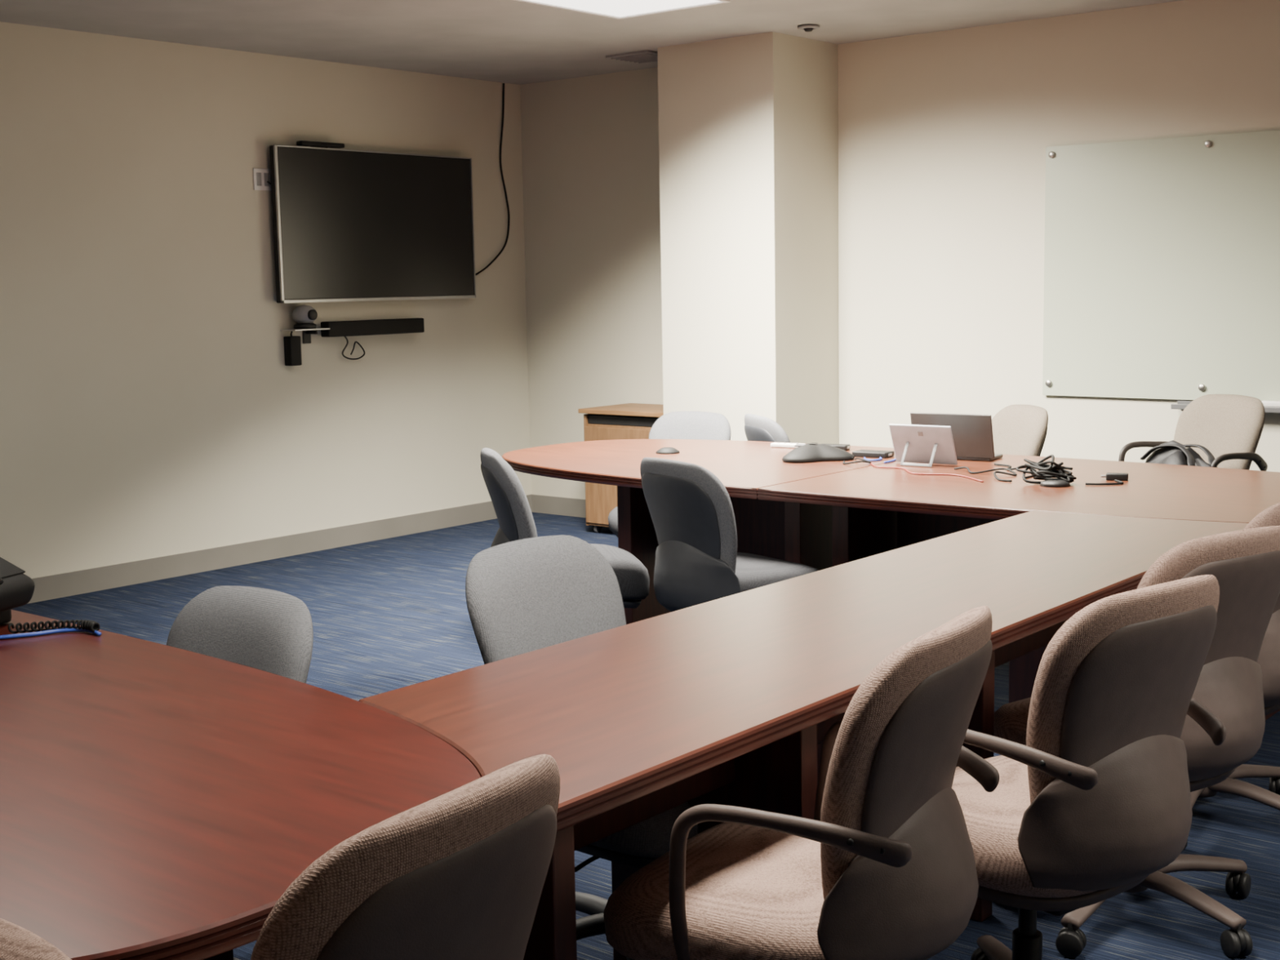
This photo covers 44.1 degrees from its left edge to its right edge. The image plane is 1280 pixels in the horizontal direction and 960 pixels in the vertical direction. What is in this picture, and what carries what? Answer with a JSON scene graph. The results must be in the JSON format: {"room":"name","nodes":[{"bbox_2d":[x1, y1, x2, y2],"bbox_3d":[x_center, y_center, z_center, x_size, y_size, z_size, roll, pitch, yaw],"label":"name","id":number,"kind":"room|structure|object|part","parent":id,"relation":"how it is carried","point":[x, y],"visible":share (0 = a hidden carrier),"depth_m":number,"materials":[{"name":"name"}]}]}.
{"room":"conference room","nodes":[
{"label":"conference room","id":0,"kind":"room"},
{"bbox_2d":[0,22,531,578],"bbox_3d":[-3.863,-0.609,6.351,0.100,2.711,9.810,5,9,39],"label":"wall","id":1,"kind":"structure","parent":0,"point":[151,406],"depth_m":8.21,"materials":[{"name":"paint"}]},
{"bbox_2d":[253,168,271,191],"bbox_3d":[-2.024,-1.601,8.411,0.034,0.115,0.115,5,9,39],"label":"wall outlet","id":2,"kind":"object","parent":1,"relation":"attached to","point":[261,176],"visible":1,"depth_m":8.40,"materials":[{"name":"white plastic"}]},
{"bbox_2d":[256,172,269,186],"bbox_3d":[-2.015,-1.606,8.435,0.004,0.070,0.080,5,9,39],"label":"socket","id":3,"kind":"object","parent":2,"relation":"attached to","point":[262,178],"depth_m":8.44,"materials":[{"name":"grey plastic"}]},
{"bbox_2d":[26,493,532,604],"bbox_3d":[-3.795,0.682,6.478,0.012,0.115,9.810,5,9,39],"label":"baseboard","id":4,"kind":"structure","parent":1,"relation":"attached to","point":[102,578],"depth_m":8.52,"materials":[{"name":"plastic"}]},
{"bbox_2d":[283,331,302,365],"bbox_3d":[-1.900,-0.720,8.635,0.058,0.188,0.075,5,9,39],"label":"control box","id":5,"kind":"object","parent":1,"relation":"attached to","point":[292,344],"visible":1,"depth_m":8.61,"materials":[{"name":"black plastic"}]},
{"bbox_2d":[280,328,329,343],"bbox_3d":[-1.834,-0.787,8.649,0.135,0.084,0.240,5,9,39],"label":"shelf","id":6,"kind":"object","parent":1,"relation":"attached to","point":[306,333],"visible":0.93,"depth_m":8.70,"materials":[{"name":"silver metal"}]},
{"bbox_2d":[292,305,317,328],"bbox_3d":[-1.831,-0.892,8.631,0.146,0.128,0.136,5,9,39],"label":"camera","id":7,"kind":"object","parent":6,"relation":"on","point":[304,316],"visible":1,"depth_m":8.59,"materials":[{"name":"black plastic"}]},
{"bbox_3d":[-1.833,-0.824,8.643,0.130,0.008,0.240,5,9,39],"label":"shelf plate","id":8,"kind":"part","parent":6,"relation":"part of","materials":[{"name":"silver metal"}]},
{"bbox_2d":[269,144,475,303],"bbox_3d":[-1.501,-1.449,9.031,0.083,0.840,1.470,5,9,39],"label":"television","id":9,"kind":"object","parent":1,"relation":"attached to","point":[348,224],"visible":1,"depth_m":8.94,"materials":[{"name":"black plastic"}]},
{"bbox_2d":[296,140,344,148],"bbox_3d":[-1.749,-1.832,8.640,0.055,0.031,0.300,5,9,39],"label":"bar","id":10,"kind":"object","parent":9,"relation":"on","point":[301,143],"visible":1,"depth_m":8.61,"materials":[{"name":"black plastic"}]},
{"bbox_2d":[320,318,424,359],"bbox_3d":[-1.534,-0.805,9.038,0.110,0.223,0.720,5,9,39],"label":"soundbar","id":11,"kind":"object","parent":1,"relation":"attached to","point":[397,326],"visible":1,"depth_m":8.96,"materials":[{"name":"black plastic"}]},
{"bbox_3d":[-1.621,-0.755,8.961,0.030,0.147,0.170,5,9,39],"label":"power cord","id":12,"kind":"part","parent":11,"relation":"part of","materials":[{"name":"black plastic"}]},
{"bbox_2d":[0,0,1183,84],"bbox_3d":[-0.138,-1.690,3.137,9.774,0.100,10.010,5,9,39],"label":"ceiling","id":13,"kind":"structure","parent":0,"point":[512,42],"depth_m":7.62,"materials":[{"name":"paint"}]},
{"bbox_2d":[475,83,510,275],"bbox_3d":[-0.954,-1.845,9.693,0.024,1.192,0.449,4,9,34],"label":"cable","id":14,"kind":"object","parent":13,"relation":"hanging from","point":[503,105],"visible":1,"depth_m":9.81,"materials":[{"name":"black rubber"}]},
{"bbox_2d":[514,0,730,19],"bbox_3d":[-0.242,-2.087,6.753,0.648,0.012,1.258,5,9,39],"label":"recessed light","id":15,"kind":"object","parent":13,"relation":"in","point":[615,9],"visible":1,"depth_m":7.11,"materials":[{"name":"white plastic"}]},
{"bbox_2d":[605,49,657,63],"bbox_3d":[0.019,-2.338,8.730,0.300,0.019,0.300,5,9,39],"label":"ceiling vent","id":16,"kind":"object","parent":13,"relation":"in","point":[642,56],"visible":0.66,"depth_m":8.67,"materials":[{"name":"grey plastic"}]},
{"bbox_2d":[797,24,819,31],"bbox_3d":[0.833,-2.229,7.803,0.110,0.026,0.110,5,9,39],"label":"smoke detector","id":17,"kind":"object","parent":13,"relation":"attached to","point":[807,28],"visible":1,"depth_m":7.78,"materials":[{"name":"grey plastic"}]},
{"bbox_2d":[11,511,1279,959],"bbox_3d":[-0.086,1.098,3.488,9.774,0.100,10.010,5,9,39],"label":"floor","id":18,"kind":"structure","parent":0,"point":[389,614],"depth_m":6.36,"materials":[{"name":"blue carpet"}]},
{"bbox_2d":[0,918,71,959],"bbox_3d":[-0.709,0.869,1.141,0.628,0.964,0.617,-7,9,-40],"label":"office chair","id":19,"kind":"object","parent":18,"relation":"on","point":[16,942],"visible":1,"depth_m":1.25,"materials":[{"name":"beige fabric"}]},
{"bbox_2d":[166,585,313,959],"bbox_3d":[-1.001,0.675,3.265,0.628,0.828,0.617,-6,9,-34],"label":"office chair","id":20,"kind":"object","parent":18,"relation":"on","point":[271,631],"visible":0.09,"depth_m":3.35,"materials":[{"name":"gray woven fabric"},{"name":"black plastic"}]},
{"bbox_3d":[-0.856,0.496,3.389,0.466,0.508,0.184,5,9,39],"label":"backrest","id":21,"kind":"part","parent":20,"relation":"part of","materials":[{"name":"grey fabric"}]},
{"bbox_2d":[0,609,480,959],"bbox_3d":[-1.998,0.733,3.308,4.162,0.740,1.352,5,9,39],"label":"conference table","id":22,"kind":"object","parent":18,"relation":"on","point":[158,802],"visible":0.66,"depth_m":2.35,"materials":[{"name":"brown wood"}]},
{"bbox_2d":[0,556,35,624],"bbox_3d":[-1.448,0.220,3.447,0.226,0.221,0.200,1,8,19],"label":"desk phone","id":23,"kind":"object","parent":22,"relation":"on","point":[16,588],"visible":1,"depth_m":3.47,"materials":[{"name":"black plastic"}]},
{"bbox_2d":[0,627,101,639],"bbox_3d":[-1.272,0.330,3.396,0.231,0.009,0.060,-2,7,-6],"label":"cable","id":24,"kind":"object","parent":22,"relation":"on","point":[60,630],"visible":1,"depth_m":3.39,"materials":[{"name":"plastic"}]},
{"bbox_2d":[8,619,99,633],"bbox_3d":[-1.263,0.317,3.416,0.194,0.023,0.051,-1,7,2],"label":"cable","id":25,"kind":"object","parent":22,"relation":"on","point":[91,625],"visible":1,"depth_m":3.42,"materials":[{"name":"black plastic"}]},
{"bbox_3d":[-0.951,0.840,2.463,0.060,0.700,0.720,5,9,39],"label":"leg","id":26,"kind":"part","parent":22,"relation":"part of","materials":[{"name":"brown wood"}]},
{"bbox_2d":[250,754,559,959],"bbox_3d":[-0.388,0.775,1.855,0.617,0.960,0.628,-7,10,-41],"label":"office chair","id":27,"kind":"object","parent":18,"relation":"on","point":[460,873],"visible":1,"depth_m":1.57,"materials":[{"name":"taupe woven fabric"},{"name":"black plastic"}]},
{"bbox_2d":[480,447,649,608],"bbox_3d":[-0.260,0.325,5.697,0.628,0.888,0.617,0,7,5],"label":"office chair","id":28,"kind":"object","parent":18,"relation":"on","point":[509,501],"visible":0.27,"depth_m":5.51,"materials":[{"name":"grey fabric"}]},
{"bbox_3d":[-0.471,0.142,5.658,0.184,0.508,0.466,-2,7,-11],"label":"backrest","id":29,"kind":"part","parent":28,"relation":"part of","materials":[{"name":"grey fabric"}]},
{"bbox_3d":[-0.228,0.343,5.730,0.500,0.162,0.505,-2,7,-11],"label":"seat","id":30,"kind":"part","parent":28,"relation":"part of","materials":[{"name":"fabric"}]},
{"bbox_2d":[465,534,697,940],"bbox_3d":[-0.059,0.604,3.384,0.617,0.904,0.628,-6,9,-34],"label":"office chair","id":31,"kind":"object","parent":18,"relation":"on","point":[529,594],"visible":0.22,"depth_m":3.42,"materials":[{"name":"grey fabric"}]},
{"bbox_3d":[-0.207,0.391,3.507,0.184,0.508,0.466,5,9,39],"label":"backrest","id":32,"kind":"part","parent":31,"relation":"part of","materials":[{"name":"grey fabric"}]},
{"bbox_3d":[-0.081,0.789,3.309,0.010,0.018,0.171,5,9,39],"label":"adjustment lever","id":33,"kind":"part","parent":31,"relation":"part of","materials":[{"name":"black plastic"}]},
{"bbox_3d":[-0.014,0.657,3.386,0.500,0.142,0.505,5,9,39],"label":"seat","id":34,"kind":"part","parent":31,"relation":"part of","materials":[{"name":"fabric"}]},
{"bbox_2d":[577,403,663,533],"bbox_3d":[0.072,-0.054,9.253,0.720,0.738,0.485,5,9,39],"label":"storage cabinet","id":35,"kind":"object","parent":18,"relation":"on","point":[626,420],"visible":0.3,"depth_m":9.19,"materials":[{"name":"brown wood"}]},
{"bbox_3d":[-0.062,-0.012,9.092,0.660,0.570,0.020,5,9,39],"label":"door","id":36,"kind":"part","parent":35,"relation":"part of","materials":[{"name":"brown wood"}]},
{"bbox_2d":[587,413,659,426],"bbox_3d":[0.005,-0.347,9.140,0.640,0.050,0.200,5,9,39],"label":"open shelf","id":37,"kind":"object","parent":35,"relation":"attached to","point":[593,420],"depth_m":9.12,"materials":[{"name":"black wood"}]},
{"bbox_2d":[608,411,730,537],"bbox_3d":[0.130,0.086,7.834,0.628,0.812,0.617,-8,10,-42],"label":"office chair","id":38,"kind":"object","parent":18,"relation":"on","point":[703,425],"visible":0.09,"depth_m":7.94,"materials":[{"name":"grey fabric"}]},
{"bbox_3d":[0.132,0.191,7.803,0.505,0.142,0.500,3,8,31],"label":"seat","id":39,"kind":"part","parent":38,"relation":"part of","materials":[{"name":"fabric"}]},
{"bbox_3d":[0.254,-0.088,7.978,0.466,0.508,0.184,3,8,31],"label":"backrest","id":40,"kind":"part","parent":38,"relation":"part of","materials":[{"name":"grey fabric"}]},
{"bbox_2d":[502,439,896,624],"bbox_3d":[0.214,0.266,6.685,1.670,0.740,1.400,5,9,39],"label":"conference table","id":41,"kind":"object","parent":18,"relation":"on","point":[802,533],"visible":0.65,"depth_m":6.42,"materials":[{"name":"brown wood"}]},
{"bbox_3d":[0.146,0.285,6.705,0.070,0.700,0.660,5,9,39],"label":"leg","id":42,"kind":"part","parent":41,"relation":"part of","materials":[{"name":"brown wood"}]},
{"bbox_2d":[655,447,679,453],"bbox_3d":[0.119,-0.128,6.772,0.104,0.022,0.104,5,9,39],"label":"cable grommet","id":43,"kind":"object","parent":41,"relation":"on","point":[664,450],"visible":1,"depth_m":6.74,"materials":[{"name":"plastic"}]},
{"bbox_3d":[0.480,0.140,6.449,0.740,0.360,0.040,5,9,39],"label":"modesty panel","id":44,"kind":"part","parent":41,"relation":"part of","materials":[{"name":"brown wood"}]},
{"bbox_2d":[770,442,804,448],"bbox_3d":[0.646,-0.153,6.895,0.150,0.021,0.045,3,8,29],"label":"remote control","id":45,"kind":"object","parent":41,"relation":"on","point":[784,445],"visible":0.88,"depth_m":6.88,"materials":[{"name":"white plastic"}]},
{"bbox_3d":[0.782,0.338,6.189,0.070,0.700,0.660,5,9,39],"label":"leg","id":46,"kind":"part","parent":41,"relation":"part of","materials":[{"name":"brown wood"}]},
{"bbox_2d":[782,442,854,462],"bbox_3d":[0.732,-0.117,6.427,0.284,0.065,0.305,1,7,14],"label":"speakerphone","id":47,"kind":"object","parent":41,"relation":"on","point":[811,452],"visible":1,"depth_m":6.35,"materials":[{"name":"grey plastic"}]},
{"bbox_2d":[821,443,849,450],"bbox_3d":[0.831,-0.141,6.772,0.133,0.022,0.070,2,8,24],"label":"adapter","id":48,"kind":"object","parent":41,"relation":"on","point":[843,446],"visible":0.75,"depth_m":6.73,"materials":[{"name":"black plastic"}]},
{"bbox_2d":[842,457,871,464],"bbox_3d":[0.847,-0.077,6.278,0.112,0.020,0.188,-3,8,-17],"label":"cable","id":49,"kind":"object","parent":41,"relation":"on","point":[856,458],"visible":1,"depth_m":6.21,"materials":[{"name":"black rubber"}]},
{"bbox_2d":[863,457,882,461],"bbox_3d":[0.940,-0.084,6.358,0.074,0.008,0.088,-1,7,3],"label":"cable","id":50,"kind":"object","parent":41,"relation":"on","point":[864,458],"visible":0.94,"depth_m":6.33,"materials":[{"name":"plastic"}]},
{"bbox_2d":[852,449,894,457],"bbox_3d":[0.960,-0.108,6.488,0.153,0.022,0.090,4,9,34],"label":"adapter","id":51,"kind":"object","parent":41,"relation":"on","point":[860,453],"visible":0.94,"depth_m":6.46,"materials":[{"name":"black plastic"}]},
{"bbox_2d":[883,458,896,463],"bbox_3d":[1.018,-0.081,6.321,0.016,0.008,0.193,3,8,30],"label":"cable","id":52,"kind":"object","parent":41,"relation":"on","point":[894,460],"visible":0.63,"depth_m":6.26,"materials":[{"name":"blue plastic"}]},
{"bbox_2d":[640,457,818,612],"bbox_3d":[0.339,0.343,5.501,0.628,0.878,0.617,-3,8,-18],"label":"office chair","id":53,"kind":"object","parent":18,"relation":"on","point":[698,561],"visible":0.52,"depth_m":5.29,"materials":[{"name":"grey fabric"}]},
{"bbox_3d":[0.153,0.175,5.381,0.184,0.508,0.466,-6,9,-34],"label":"backrest","id":54,"kind":"part","parent":53,"relation":"part of","materials":[{"name":"grey fabric"}]},
{"bbox_3d":[0.357,0.365,5.545,0.500,0.162,0.505,-6,9,-34],"label":"seat","id":55,"kind":"part","parent":53,"relation":"part of","materials":[{"name":"fabric"}]},
{"bbox_2d":[744,413,790,442],"bbox_3d":[0.822,0.094,7.563,0.628,0.838,0.617,-1,7,0],"label":"office chair","id":56,"kind":"object","parent":18,"relation":"on","point":[757,428],"visible":0.07,"depth_m":7.35,"materials":[{"name":"grey fabric"}]},
{"bbox_2d":[603,605,999,959],"bbox_3d":[0.274,0.672,2.590,0.617,0.956,0.644,3,8,32],"label":"office chair","id":57,"kind":"object","parent":18,"relation":"on","point":[884,868],"visible":1,"depth_m":2.37,"materials":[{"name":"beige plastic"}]},
{"bbox_3d":[0.228,0.698,2.622,0.500,0.142,0.505,3,8,32],"label":"seat","id":58,"kind":"part","parent":57,"relation":"part of","materials":[{"name":"beige fabric"}]},
{"bbox_3d":[0.218,0.645,2.352,0.367,0.332,0.106,3,8,32],"label":"armrest","id":59,"kind":"part","parent":57,"relation":"part of","materials":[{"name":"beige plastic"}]},
{"bbox_3d":[0.431,0.459,2.463,0.184,0.508,0.466,3,8,32],"label":"backrest","id":60,"kind":"part","parent":57,"relation":"part of","materials":[{"name":"beige fabric"}]},
{"bbox_3d":[0.456,0.593,2.735,0.367,0.332,0.106,3,8,32],"label":"armrest","id":61,"kind":"part","parent":57,"relation":"part of","materials":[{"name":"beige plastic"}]},
{"bbox_2d":[358,510,1248,959],"bbox_3d":[0.499,0.655,3.552,0.682,0.740,3.382,5,9,39],"label":"conference table","id":62,"kind":"object","parent":18,"relation":"on","point":[734,700],"visible":0.52,"depth_m":3.04,"materials":[{"name":"brown wood"}]},
{"bbox_3d":[-0.321,0.816,2.561,0.550,0.700,0.050,5,9,39],"label":"leg","id":63,"kind":"part","parent":62,"relation":"part of","materials":[{"name":"brown wood"}]},
{"bbox_3d":[0.141,0.729,3.178,0.480,0.700,0.056,5,9,39],"label":"leg","id":64,"kind":"part","parent":62,"relation":"part of","materials":[{"name":"brown wood"}]},
{"bbox_3d":[0.536,0.427,3.519,0.025,0.200,2.550,5,9,39],"label":"modesty panel","id":65,"kind":"part","parent":62,"relation":"part of","materials":[{"name":"brown wood"}]},
{"bbox_3d":[0.608,0.649,3.746,0.480,0.700,0.056,5,9,39],"label":"leg","id":66,"kind":"part","parent":62,"relation":"part of","materials":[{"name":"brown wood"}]},
{"bbox_3d":[1.308,0.529,4.598,0.480,0.700,0.056,5,9,39],"label":"leg","id":67,"kind":"part","parent":62,"relation":"part of","materials":[{"name":"brown wood"}]},
{"bbox_2d":[757,453,1279,719],"bbox_3d":[1.704,0.390,5.478,2.170,0.740,1.402,5,9,39],"label":"conference table","id":68,"kind":"object","parent":18,"relation":"on","point":[875,510],"visible":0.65,"depth_m":5.50,"materials":[{"name":"brown wood"}]},
{"bbox_3d":[0.945,0.352,6.057,0.070,0.700,0.660,5,9,39],"label":"leg","id":69,"kind":"part","parent":68,"relation":"part of","materials":[{"name":"brown wood"}]},
{"bbox_2d":[888,423,957,466],"bbox_3d":[1.095,-0.137,6.140,0.260,0.158,0.104,4,9,35],"label":"tablet","id":70,"kind":"object","parent":68,"relation":"on","point":[913,444],"visible":1,"depth_m":6.14,"materials":[{"name":"plastic"}]},
{"bbox_2d":[870,462,983,482],"bbox_3d":[1.054,-0.028,5.905,0.091,0.006,0.676,-6,8,-32],"label":"cable","id":71,"kind":"object","parent":68,"relation":"on","point":[873,465],"visible":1,"depth_m":5.85,"materials":[{"name":"red plastic"}]},
{"bbox_3d":[1.503,0.225,5.620,1.320,0.360,0.040,5,9,39],"label":"modesty panel","id":72,"kind":"part","parent":68,"relation":"part of","materials":[{"name":"brown wood"}]},
{"bbox_2d":[910,412,1003,461],"bbox_3d":[1.283,-0.181,6.349,0.340,0.188,0.194,4,9,33],"label":"laptop","id":73,"kind":"object","parent":68,"relation":"on","point":[972,434],"visible":0.65,"depth_m":6.25,"materials":[{"name":"grey metal"}]},
{"bbox_2d":[954,466,1017,481],"bbox_3d":[1.309,-0.028,5.813,0.134,0.020,0.407,-3,7,-15],"label":"cable","id":74,"kind":"object","parent":68,"relation":"on","point":[958,468],"visible":1,"depth_m":5.84,"materials":[{"name":"black rubber"}]},
{"bbox_2d":[994,463,1036,478],"bbox_3d":[1.421,-0.041,5.900,0.093,0.020,0.437,-1,7,-1],"label":"cable","id":75,"kind":"object","parent":68,"relation":"on","point":[999,464],"visible":0.59,"depth_m":5.97,"materials":[{"name":"black rubber"}]},
{"bbox_2d":[1016,454,1076,487],"bbox_3d":[1.430,-0.037,5.542,0.140,0.100,0.209,-6,9,-33],"label":"cable bundle","id":76,"kind":"object","parent":68,"relation":"on","point":[1046,472],"visible":1,"depth_m":5.52,"materials":[{"name":"black rubber"}]},
{"bbox_2d":[1084,479,1124,484],"bbox_3d":[1.633,0.011,5.506,0.155,0.008,0.074,-5,8,-31],"label":"cable","id":77,"kind":"object","parent":68,"relation":"on","point":[1119,482],"visible":1,"depth_m":5.48,"materials":[{"name":"black rubber"}]},
{"bbox_2d":[1101,472,1128,480],"bbox_3d":[1.688,-0.012,5.613,0.092,0.024,0.035,1,8,19],"label":"adapter","id":78,"kind":"object","parent":68,"relation":"on","point":[1109,476],"visible":0.99,"depth_m":5.59,"materials":[{"name":"black plastic"}]},
{"bbox_3d":[2.030,0.442,5.178,0.070,0.700,0.660,5,9,39],"label":"leg","id":79,"kind":"part","parent":68,"relation":"part of","materials":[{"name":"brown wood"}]},
{"bbox_2d":[991,404,1048,456],"bbox_3d":[1.489,0.116,7.091,0.628,0.888,0.617,-1,7,0],"label":"office chair","id":80,"kind":"object","parent":18,"relation":"on","point":[1020,429],"visible":0.11,"depth_m":7.02,"materials":[{"name":"beige fabric"}]},
{"bbox_2d":[951,574,1226,959],"bbox_3d":[0.754,0.621,2.962,0.644,0.946,0.617,-7,9,-37],"label":"office chair","id":81,"kind":"object","parent":18,"relation":"on","point":[1095,802],"visible":0.91,"depth_m":2.71,"materials":[{"name":"fabric"}]},
{"bbox_3d":[0.721,0.649,3.009,0.505,0.142,0.500,-7,9,-37],"label":"seat","id":82,"kind":"part","parent":81,"relation":"part of","materials":[{"name":"beige fabric"}]},
{"bbox_3d":[0.620,0.597,2.759,0.106,0.332,0.367,-7,9,-37],"label":"armrest","id":83,"kind":"part","parent":81,"relation":"part of","materials":[{"name":"beige plastic"}]},
{"bbox_3d":[0.866,0.420,2.787,0.466,0.508,0.184,-7,9,-37],"label":"backrest","id":84,"kind":"part","parent":81,"relation":"part of","materials":[{"name":"beige fabric"}]},
{"bbox_3d":[0.978,0.555,3.035,0.106,0.332,0.367,-7,9,-37],"label":"armrest","id":85,"kind":"part","parent":81,"relation":"part of","materials":[{"name":"beige plastic"}]},
{"bbox_2d":[994,525,1279,958],"bbox_3d":[1.145,0.538,3.612,0.617,0.932,0.628,-3,7,-16],"label":"office chair","id":86,"kind":"object","parent":18,"relation":"on","point":[1245,564],"visible":0.45,"depth_m":3.36,"materials":[{"name":"beige fabric"}]},
{"bbox_3d":[1.106,0.577,3.636,0.505,0.142,0.500,-6,9,-32],"label":"seat","id":87,"kind":"part","parent":86,"relation":"part of","materials":[{"name":"beige fabric"}]},
{"bbox_3d":[1.234,0.349,3.401,0.466,0.508,0.184,-6,9,-32],"label":"backrest","id":88,"kind":"part","parent":86,"relation":"part of","materials":[{"name":"beige fabric"}]},
{"bbox_2d":[1118,394,1267,471],"bbox_3d":[2.197,0.148,6.413,0.617,0.968,0.644,-4,8,-22],"label":"office chair","id":89,"kind":"object","parent":18,"relation":"on","point":[1230,426],"visible":0.18,"depth_m":6.38,"materials":[{"name":"beige fabric"}]},
{"bbox_3d":[2.182,0.029,6.639,0.369,0.387,0.106,-4,8,-22],"label":"armrest","id":90,"kind":"part","parent":89,"relation":"part of","materials":[{"name":"grey plastic"}]},
{"bbox_2d":[1140,440,1217,467],"bbox_3d":[2.158,-0.018,6.240,0.240,0.272,0.500,-4,8,-21],"label":"handbag","id":91,"kind":"object","parent":89,"relation":"on","point":[1171,452],"visible":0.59,"depth_m":6.23,"materials":[{"name":"black leather"}]},
{"bbox_3d":[2.368,-0.092,6.454,0.184,0.508,0.466,-4,8,-22],"label":"backrest","id":92,"kind":"part","parent":89,"relation":"part of","materials":[{"name":"grey fabric"}]},
{"bbox_3d":[2.350,0.078,6.221,0.369,0.387,0.106,-4,8,-22],"label":"armrest","id":93,"kind":"part","parent":89,"relation":"part of","materials":[{"name":"grey plastic"}]},
{"bbox_2d":[1182,502,1279,850],"bbox_3d":[1.537,0.462,4.260,0.617,0.908,0.628,-5,8,-26],"label":"office chair","id":94,"kind":"object","parent":18,"relation":"on","point":[1268,659],"visible":0.24,"depth_m":4.03,"materials":[{"name":"fabric"}]},
{"bbox_3d":[1.656,0.282,4.069,0.466,0.508,0.184,-8,10,-42],"label":"backrest","id":95,"kind":"part","parent":94,"relation":"part of","materials":[{"name":"beige fabric"}]},
{"bbox_2d":[657,31,839,444],"bbox_3d":[0.601,-0.978,8.615,0.746,2.711,0.614,5,9,39],"label":"wall column","id":96,"kind":"structure","parent":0,"point":[748,124],"depth_m":8.33,"materials":[{"name":"paint"}]},
{"bbox_2d":[520,0,1279,499],"bbox_3d":[3.015,-0.834,7.118,9.774,2.711,0.100,5,9,39],"label":"wall","id":97,"kind":"structure","parent":0,"point":[944,136],"depth_m":8.22,"materials":[{"name":"paint"}]},
{"bbox_2d":[531,494,586,517],"bbox_3d":[-0.086,0.202,9.740,1.580,0.115,0.012,5,9,39],"label":"baseboard","id":98,"kind":"structure","parent":97,"relation":"attached to","point":[572,507],"depth_m":10.08,"materials":[{"name":"plastic"}]},
{"bbox_2d":[1042,129,1279,400],"bbox_3d":[2.627,-0.979,7.328,1.600,1.220,0.033,5,9,39],"label":"whiteboard","id":99,"kind":"object","parent":97,"relation":"attached to","point":[1162,256],"visible":1,"depth_m":7.44,"materials":[{"name":"glass"}]},
{"bbox_2d":[1170,400,1279,413],"bbox_3d":[2.953,-0.321,7.114,1.100,0.036,0.095,5,9,39],"label":"marker tray","id":100,"kind":"object","parent":97,"relation":"attached to","point":[1181,404],"visible":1,"depth_m":7.39,"materials":[{"name":"grey metal"}]},
{"bbox_2d":[1261,400,1279,407],"bbox_3d":[2.889,-0.339,7.161,0.140,0.038,0.050,5,9,39],"label":"eraser","id":101,"kind":"object","parent":100,"relation":"on","point":[1266,403],"visible":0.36,"depth_m":7.15,"materials":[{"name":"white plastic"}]}
]}

